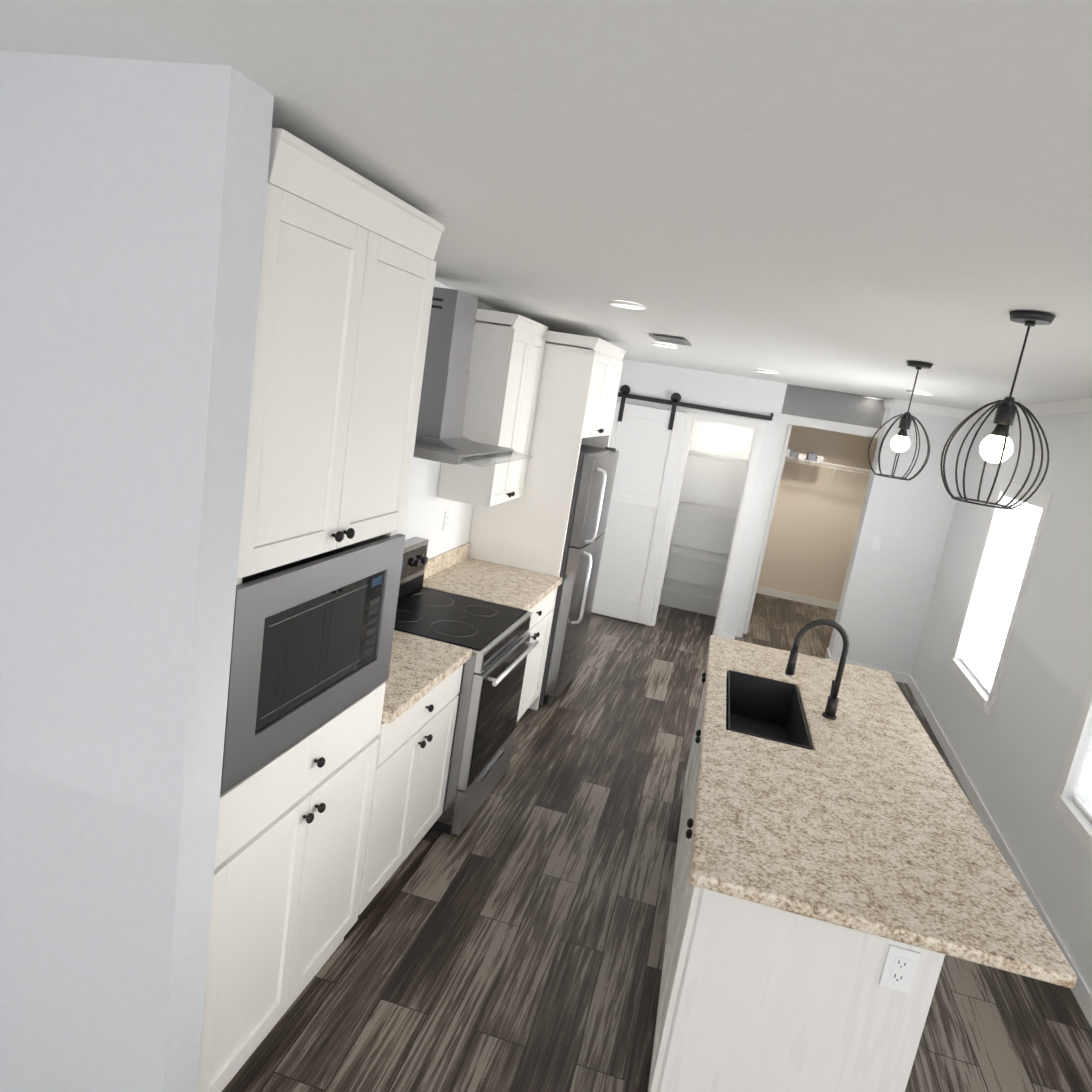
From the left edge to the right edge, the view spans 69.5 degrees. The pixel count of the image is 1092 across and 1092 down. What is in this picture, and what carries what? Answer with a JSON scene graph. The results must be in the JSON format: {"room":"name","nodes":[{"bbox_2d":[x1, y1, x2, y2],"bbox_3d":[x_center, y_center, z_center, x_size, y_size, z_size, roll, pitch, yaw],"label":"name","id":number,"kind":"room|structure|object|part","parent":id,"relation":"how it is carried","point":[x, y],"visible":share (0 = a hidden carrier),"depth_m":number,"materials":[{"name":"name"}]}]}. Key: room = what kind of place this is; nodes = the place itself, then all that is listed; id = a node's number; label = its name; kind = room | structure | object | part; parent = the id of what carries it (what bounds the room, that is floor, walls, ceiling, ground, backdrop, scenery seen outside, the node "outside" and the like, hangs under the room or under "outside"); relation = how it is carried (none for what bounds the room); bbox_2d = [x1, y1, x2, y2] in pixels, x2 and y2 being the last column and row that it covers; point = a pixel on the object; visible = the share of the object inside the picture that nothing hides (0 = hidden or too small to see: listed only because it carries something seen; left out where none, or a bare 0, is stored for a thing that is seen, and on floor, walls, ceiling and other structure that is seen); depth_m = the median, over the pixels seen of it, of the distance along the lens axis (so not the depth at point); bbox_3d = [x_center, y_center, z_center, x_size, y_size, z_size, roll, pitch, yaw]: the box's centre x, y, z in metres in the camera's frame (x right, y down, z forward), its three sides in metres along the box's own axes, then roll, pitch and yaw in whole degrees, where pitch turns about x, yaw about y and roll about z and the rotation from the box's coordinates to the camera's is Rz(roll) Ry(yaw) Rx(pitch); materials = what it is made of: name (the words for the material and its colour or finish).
{"room":"kitchen","nodes":[
{"label":"kitchen","id":0,"kind":"room"},
{"bbox_2d":[0,51,273,1091],"bbox_3d":[-1.031,0.192,1.783,0.642,2.800,0.130,12,12,13],"label":"wall","id":1,"kind":"structure","parent":0,"point":[132,205],"depth_m":1.65,"materials":[{"name":"white paint"}]},
{"bbox_2d":[399,280,499,558],"bbox_3d":[-1.271,0.051,2.278,0.100,2.800,12.840,12,12,13],"label":"wall","id":2,"kind":"structure","parent":0,"point":[427,507],"depth_m":4.43,"materials":[{"name":"white paint"}]},
{"bbox_2d":[443,510,450,530],"bbox_3d":[-0.588,-0.151,4.671,0.008,0.118,0.074,12,12,13],"label":"outlet","id":3,"kind":"object","parent":2,"relation":"attached to","point":[446,520],"visible":1,"depth_m":4.66,"materials":[{"name":"white plastic"}]},
{"bbox_2d":[413,287,531,466],"bbox_3d":[-0.392,-0.795,3.692,0.575,0.741,0.766,12,12,13],"label":"range hood","id":4,"kind":"object","parent":2,"relation":"attached to","point":[444,389],"visible":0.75,"depth_m":3.60,"materials":[{"name":"silver metal"}]},
{"bbox_2d":[437,309,547,506],"bbox_3d":[-0.287,-0.797,4.606,0.350,1.050,0.631,12,12,13],"label":"upper cabinet","id":5,"kind":"object","parent":2,"relation":"attached to","point":[505,366],"visible":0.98,"depth_m":4.37,"materials":[{"name":"white wood"}]},
{"bbox_2d":[0,0,1091,410],"bbox_3d":[2.925,-0.598,2.562,8.800,0.387,15.800,12,12,13],"label":"ceiling","id":6,"kind":"structure","parent":0,"point":[862,196],"depth_m":1.49,"materials":[{"name":"white paint"}]},
{"bbox_2d":[609,301,646,310],"bbox_3d":[0.376,-1.101,3.608,0.180,0.014,0.180,12,12,13],"label":"recessed light","id":7,"kind":"object","parent":6,"relation":"in","point":[628,305],"visible":1,"depth_m":3.58,"materials":[{"name":"white plastic"}]},
{"bbox_2d":[651,342,677,348],"bbox_3d":[0.782,-1.328,5.212,0.180,0.014,0.180,12,12,13],"label":"recessed light","id":8,"kind":"object","parent":6,"relation":"in","point":[664,345],"visible":1,"depth_m":5.16,"materials":[{"name":"white"}]},
{"bbox_2d":[649,334,690,345],"bbox_3d":[0.761,-1.254,4.800,0.220,0.006,0.360,12,12,13],"label":"ceiling vent","id":9,"kind":"object","parent":6,"relation":"in","point":[671,340],"visible":1,"depth_m":4.77,"materials":[{"name":"grey metal"}]},
{"bbox_2d":[754,369,777,374],"bbox_3d":[1.671,-1.322,5.975,0.180,0.014,0.180,12,12,13],"label":"recessed light","id":10,"kind":"object","parent":6,"relation":"in","point":[765,371],"visible":0.98,"depth_m":5.92,"materials":[{"name":"white plastic"}]},
{"bbox_2d":[862,396,882,399],"bbox_3d":[2.875,-1.305,6.925,0.180,0.014,0.180,12,12,13],"label":"recessed light","id":11,"kind":"object","parent":6,"relation":"in","point":[872,397],"visible":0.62,"depth_m":6.87,"materials":[{"name":"white plastic"}]},
{"bbox_2d":[868,361,932,480],"bbox_3d":[1.843,-0.641,4.032,0.296,0.588,0.300,12,12,13],"label":"pendant lamp","id":12,"kind":"object","parent":6,"relation":"hanging from","point":[900,441],"visible":1,"depth_m":4.01,"materials":[{"name":"black metal"}]},
{"bbox_2d":[907,390,932,395],"bbox_3d":[2.673,-1.094,5.629,0.180,0.014,0.180,12,12,13],"label":"recessed light","id":13,"kind":"object","parent":6,"relation":"in","point":[921,393],"visible":0.94,"depth_m":5.57,"materials":[{"name":"white"}]},
{"bbox_2d":[940,311,1055,509],"bbox_3d":[1.431,-0.419,2.449,0.296,0.588,0.300,12,12,13],"label":"pendant lamp","id":14,"kind":"object","parent":6,"relation":"hanging from","point":[996,445],"visible":1,"depth_m":2.43,"materials":[{"name":"black metal"}]},
{"bbox_2d":[222,593,1091,1091],"bbox_3d":[2.517,1.979,3.095,8.800,0.100,15.800,12,12,13],"label":"floor","id":15,"kind":"structure","parent":0,"point":[512,937],"depth_m":3.08,"materials":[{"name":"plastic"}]},
{"bbox_2d":[197,128,443,1091],"bbox_3d":[-0.907,0.253,2.294,0.660,2.515,0.876,12,12,13],"label":"tall cabinet","id":16,"kind":"object","parent":15,"relation":"on","point":[347,274],"visible":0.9,"depth_m":2.09,"materials":[{"name":"white wood"}]},
{"bbox_2d":[220,534,405,794],"bbox_3d":[-0.825,0.231,2.268,0.446,0.504,0.864,12,12,13],"label":"microwave","id":17,"kind":"object","parent":16,"relation":"in","point":[312,642],"visible":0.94,"depth_m":2.11,"materials":[{"name":"silver metal"}]},
{"bbox_2d":[358,630,471,914],"bbox_3d":[-0.800,0.846,3.238,0.660,1.020,0.786,12,12,13],"label":"base cabinet","id":18,"kind":"object","parent":15,"relation":"on","point":[420,705],"visible":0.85,"depth_m":3.12,"materials":[{"name":"white wood"}]},
{"bbox_2d":[394,537,538,834],"bbox_3d":[-0.525,0.658,3.946,0.778,1.185,0.754,12,12,13],"label":"range","id":19,"kind":"object","parent":15,"relation":"on","point":[495,637],"visible":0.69,"depth_m":3.77,"materials":[{"name":"silver metal"}]},
{"bbox_2d":[423,542,562,720],"bbox_3d":[-0.381,0.600,4.747,0.660,1.020,0.856,12,12,13],"label":"base cabinet","id":20,"kind":"object","parent":15,"relation":"on","point":[457,570],"visible":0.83,"depth_m":4.71,"materials":[{"name":"white"}]},
{"bbox_2d":[469,324,625,709],"bbox_3d":[-0.030,-0.217,5.490,0.660,2.410,0.986,12,12,13],"label":"enclosure","id":21,"kind":"object","parent":15,"relation":"on","point":[579,382],"visible":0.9,"depth_m":4.95,"materials":[{"name":"white wood"}]},
{"bbox_2d":[539,444,618,705],"bbox_3d":[-0.004,0.135,5.533,0.776,1.720,0.860,12,12,13],"label":"refrigerator","id":22,"kind":"object","parent":15,"relation":"on","point":[590,506],"visible":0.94,"depth_m":5.14,"materials":[{"name":"grey metal"}]},
{"bbox_2d":[648,672,944,1091],"bbox_3d":[0.882,1.193,3.199,0.757,0.880,2.236,12,12,13],"label":"kitchen island","id":23,"kind":"object","parent":15,"relation":"on","point":[755,997],"visible":0.56,"depth_m":2.12,"materials":[{"name":"white wood"}]},
{"bbox_2d":[688,635,1076,987],"bbox_3d":[1.080,0.773,3.081,1.029,0.040,2.347,12,12,13],"label":"island countertop","id":24,"kind":"structure","parent":23,"relation":"on","point":[861,815],"depth_m":2.41,"materials":[{"name":"stone"}]},
{"bbox_2d":[726,670,811,749],"bbox_3d":[0.914,0.807,3.380,0.345,0.273,0.737,12,12,13],"label":"sink","id":25,"kind":"object","parent":24,"relation":"in","point":[764,708],"visible":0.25,"depth_m":3.69,"materials":[{"name":"black"}]},
{"bbox_2d":[785,619,848,719],"bbox_3d":[1.136,0.500,3.297,0.248,0.417,0.154,12,12,13],"label":"faucet","id":26,"kind":"object","parent":24,"relation":"on","point":[831,706],"visible":1,"depth_m":3.25,"materials":[{"name":"black metal"}]},
{"bbox_2d":[879,944,920,992],"bbox_3d":[0.906,1.085,2.019,0.074,0.118,0.012,12,12,13],"label":"outlet","id":27,"kind":"object","parent":23,"relation":"attached to","point":[899,968],"visible":1,"depth_m":2.02,"materials":[{"name":"white plastic"}]},
{"bbox_2d":[659,420,754,616],"bbox_3d":[1.753,-0.672,8.076,0.940,2.800,0.080,12,12,13],"label":"wall","id":28,"kind":"structure","parent":0,"point":[716,483],"depth_m":8.10,"materials":[{"name":"white paint"}]},
{"bbox_2d":[663,450,747,599],"bbox_3d":[1.617,-0.217,7.950,0.761,1.396,0.376,12,12,13],"label":"shelf","id":29,"kind":"object","parent":28,"relation":"attached to","point":[718,457],"visible":0.77,"depth_m":7.90,"materials":[{"name":"white"}]},
{"bbox_2d":[616,359,976,674],"bbox_3d":[1.854,-0.470,7.177,3.370,2.800,0.100,12,12,13],"label":"wall","id":30,"kind":"structure","parent":0,"point":[886,599],"depth_m":6.94,"materials":[{"name":"white paint"}]},
{"bbox_2d":[592,385,773,624],"bbox_3d":[1.034,-0.328,7.337,1.704,2.180,0.071,12,12,13],"label":"barn door","id":31,"kind":"structure","parent":30,"relation":"in","point":[646,442],"depth_m":7.34,"materials":[{"name":"white wood"}]},
{"bbox_3d":[1.193,-1.308,7.150,1.704,0.070,0.038,12,12,13],"label":"barn door rail","id":32,"kind":"part","parent":31,"relation":"part of","materials":[{"name":"black metal"}]},
{"bbox_2d":[645,409,765,636],"bbox_3d":[1.468,-0.184,7.323,0.720,2.070,0.116,12,12,13],"label":"door frame","id":33,"kind":"structure","parent":30,"relation":"attached to","point":[759,426],"depth_m":7.22,"materials":[{"name":"white wood"}]},
{"bbox_2d":[825,648,829,658],"bbox_3d":[2.620,1.026,7.315,0.012,0.085,0.297,12,12,13],"label":"baseboard","id":34,"kind":"structure","parent":30,"relation":"attached to","point":[827,651],"depth_m":7.37,"materials":[{"name":"white wood"}]},
{"bbox_2d":[828,654,907,682],"bbox_3d":[2.885,1.114,7.090,0.657,0.085,0.012,12,12,13],"label":"baseboard","id":35,"kind":"structure","parent":30,"relation":"attached to","point":[897,676],"depth_m":7.03,"materials":[{"name":"white wood"}]},
{"bbox_2d":[871,537,881,550],"bbox_3d":[2.896,-0.021,6.902,0.072,0.116,0.012,12,12,13],"label":"light switch","id":36,"kind":"object","parent":30,"relation":"attached to","point":[876,543],"visible":1,"depth_m":6.90,"materials":[{"name":"white plastic"}]},
{"bbox_2d":[758,424,877,602],"bbox_3d":[3.514,-0.641,9.272,1.830,2.800,0.100,12,12,13],"label":"wall","id":37,"kind":"structure","parent":0,"point":[812,533],"depth_m":9.32,"materials":[{"name":"beige paint"}]},
{"bbox_2d":[756,586,838,609],"bbox_3d":[3.286,0.680,9.492,1.860,0.085,0.012,12,12,13],"label":"baseboard","id":38,"kind":"structure","parent":37,"relation":"attached to","point":[761,590],"depth_m":9.54,"materials":[{"name":"white wood"}]},
{"bbox_2d":[781,448,870,488],"bbox_3d":[3.480,-0.798,9.040,1.853,0.392,0.316,12,12,13],"label":"shelf","id":39,"kind":"object","parent":37,"relation":"attached to","point":[844,466],"depth_m":9.02,"materials":[{"name":"white"}]},
{"bbox_3d":[2.926,-1.066,9.146,0.560,0.085,0.220,12,12,13],"label":"manuals on the shelf","id":40,"kind":"part","parent":39,"relation":"part of","materials":[{"name":"white paper"}]},
{"bbox_2d":[781,384,888,651],"bbox_3d":[2.769,-0.321,7.157,1.560,2.800,0.300,12,12,13],"label":"wall","id":41,"kind":"structure","parent":0,"point":[833,406],"depth_m":7.10,"materials":[{"name":"grey paint"}]},
{"bbox_2d":[743,424,791,633],"bbox_3d":[2.168,-0.186,7.837,0.146,2.058,0.831,12,12,13],"label":"door","id":42,"kind":"structure","parent":41,"relation":"in","point":[771,511],"depth_m":7.53,"materials":[{"name":"white wood"}]},
{"bbox_2d":[735,413,880,636],"bbox_3d":[2.455,-0.086,7.380,0.948,2.160,0.116,12,12,13],"label":"door frame","id":43,"kind":"structure","parent":41,"relation":"attached to","point":[785,419],"depth_m":7.32,"materials":[{"name":"white wood"}]},
{"bbox_2d":[911,412,1091,992],"bbox_3d":[2.968,0.198,4.802,0.120,2.800,4.840,12,12,13],"label":"wall","id":44,"kind":"structure","parent":0,"point":[1011,751],"depth_m":4.37,"materials":[{"name":"white paint"}]},
{"bbox_2d":[884,397,1091,420],"bbox_3d":[2.717,-0.884,4.642,0.715,0.192,4.740,12,12,13],"label":"crown molding","id":45,"kind":"structure","parent":44,"relation":"attached to","point":[1080,405],"depth_m":6.08,"materials":[{"name":"white"}]},
{"bbox_2d":[904,674,1091,1027],"bbox_3d":[2.645,1.530,4.899,0.012,0.085,4.440,12,12,13],"label":"baseboard","id":46,"kind":"structure","parent":44,"relation":"attached to","point":[1081,991],"depth_m":4.34,"materials":[{"name":"white wood"}]},
{"bbox_2d":[950,480,1053,715],"bbox_3d":[2.973,0.288,5.220,0.030,1.400,1.050,12,12,13],"label":"window frame","id":47,"kind":"structure","parent":44,"relation":"attached to","point":[986,704],"depth_m":4.92,"materials":[{"name":"white wood"}]},
{"bbox_2d":[971,500,1041,685],"bbox_3d":[3.085,0.312,5.192,0.005,1.260,0.910,12,12,13],"label":"window","id":48,"kind":"structure","parent":44,"relation":"in","point":[983,659],"depth_m":5.37,"materials":[{"name":"white"}]},
{"bbox_2d":[960,492,1043,694],"bbox_3d":[3.021,0.297,5.208,0.040,1.254,0.900,12,12,13],"label":"window blinds","id":49,"kind":"object","parent":48,"relation":"attached to","point":[964,661],"visible":0.71,"depth_m":5.21,"materials":[{"name":"white plastic"}]},
{"bbox_2d":[1053,677,1091,858],"bbox_3d":[2.391,0.630,3.126,0.030,1.400,1.050,12,12,13],"label":"window frame","id":50,"kind":"structure","parent":44,"relation":"attached to","point":[1074,821],"depth_m":3.63,"materials":[{"name":"white wood"}]},
{"bbox_2d":[1072,736,1091,821],"bbox_3d":[2.439,0.639,3.114,0.040,1.254,0.900,12,12,13],"label":"window blinds","id":51,"kind":"object","parent":44,"relation":"attached to","point":[1083,807],"visible":1,"depth_m":3.57,"materials":[{"name":"white plastic"}]}
]}

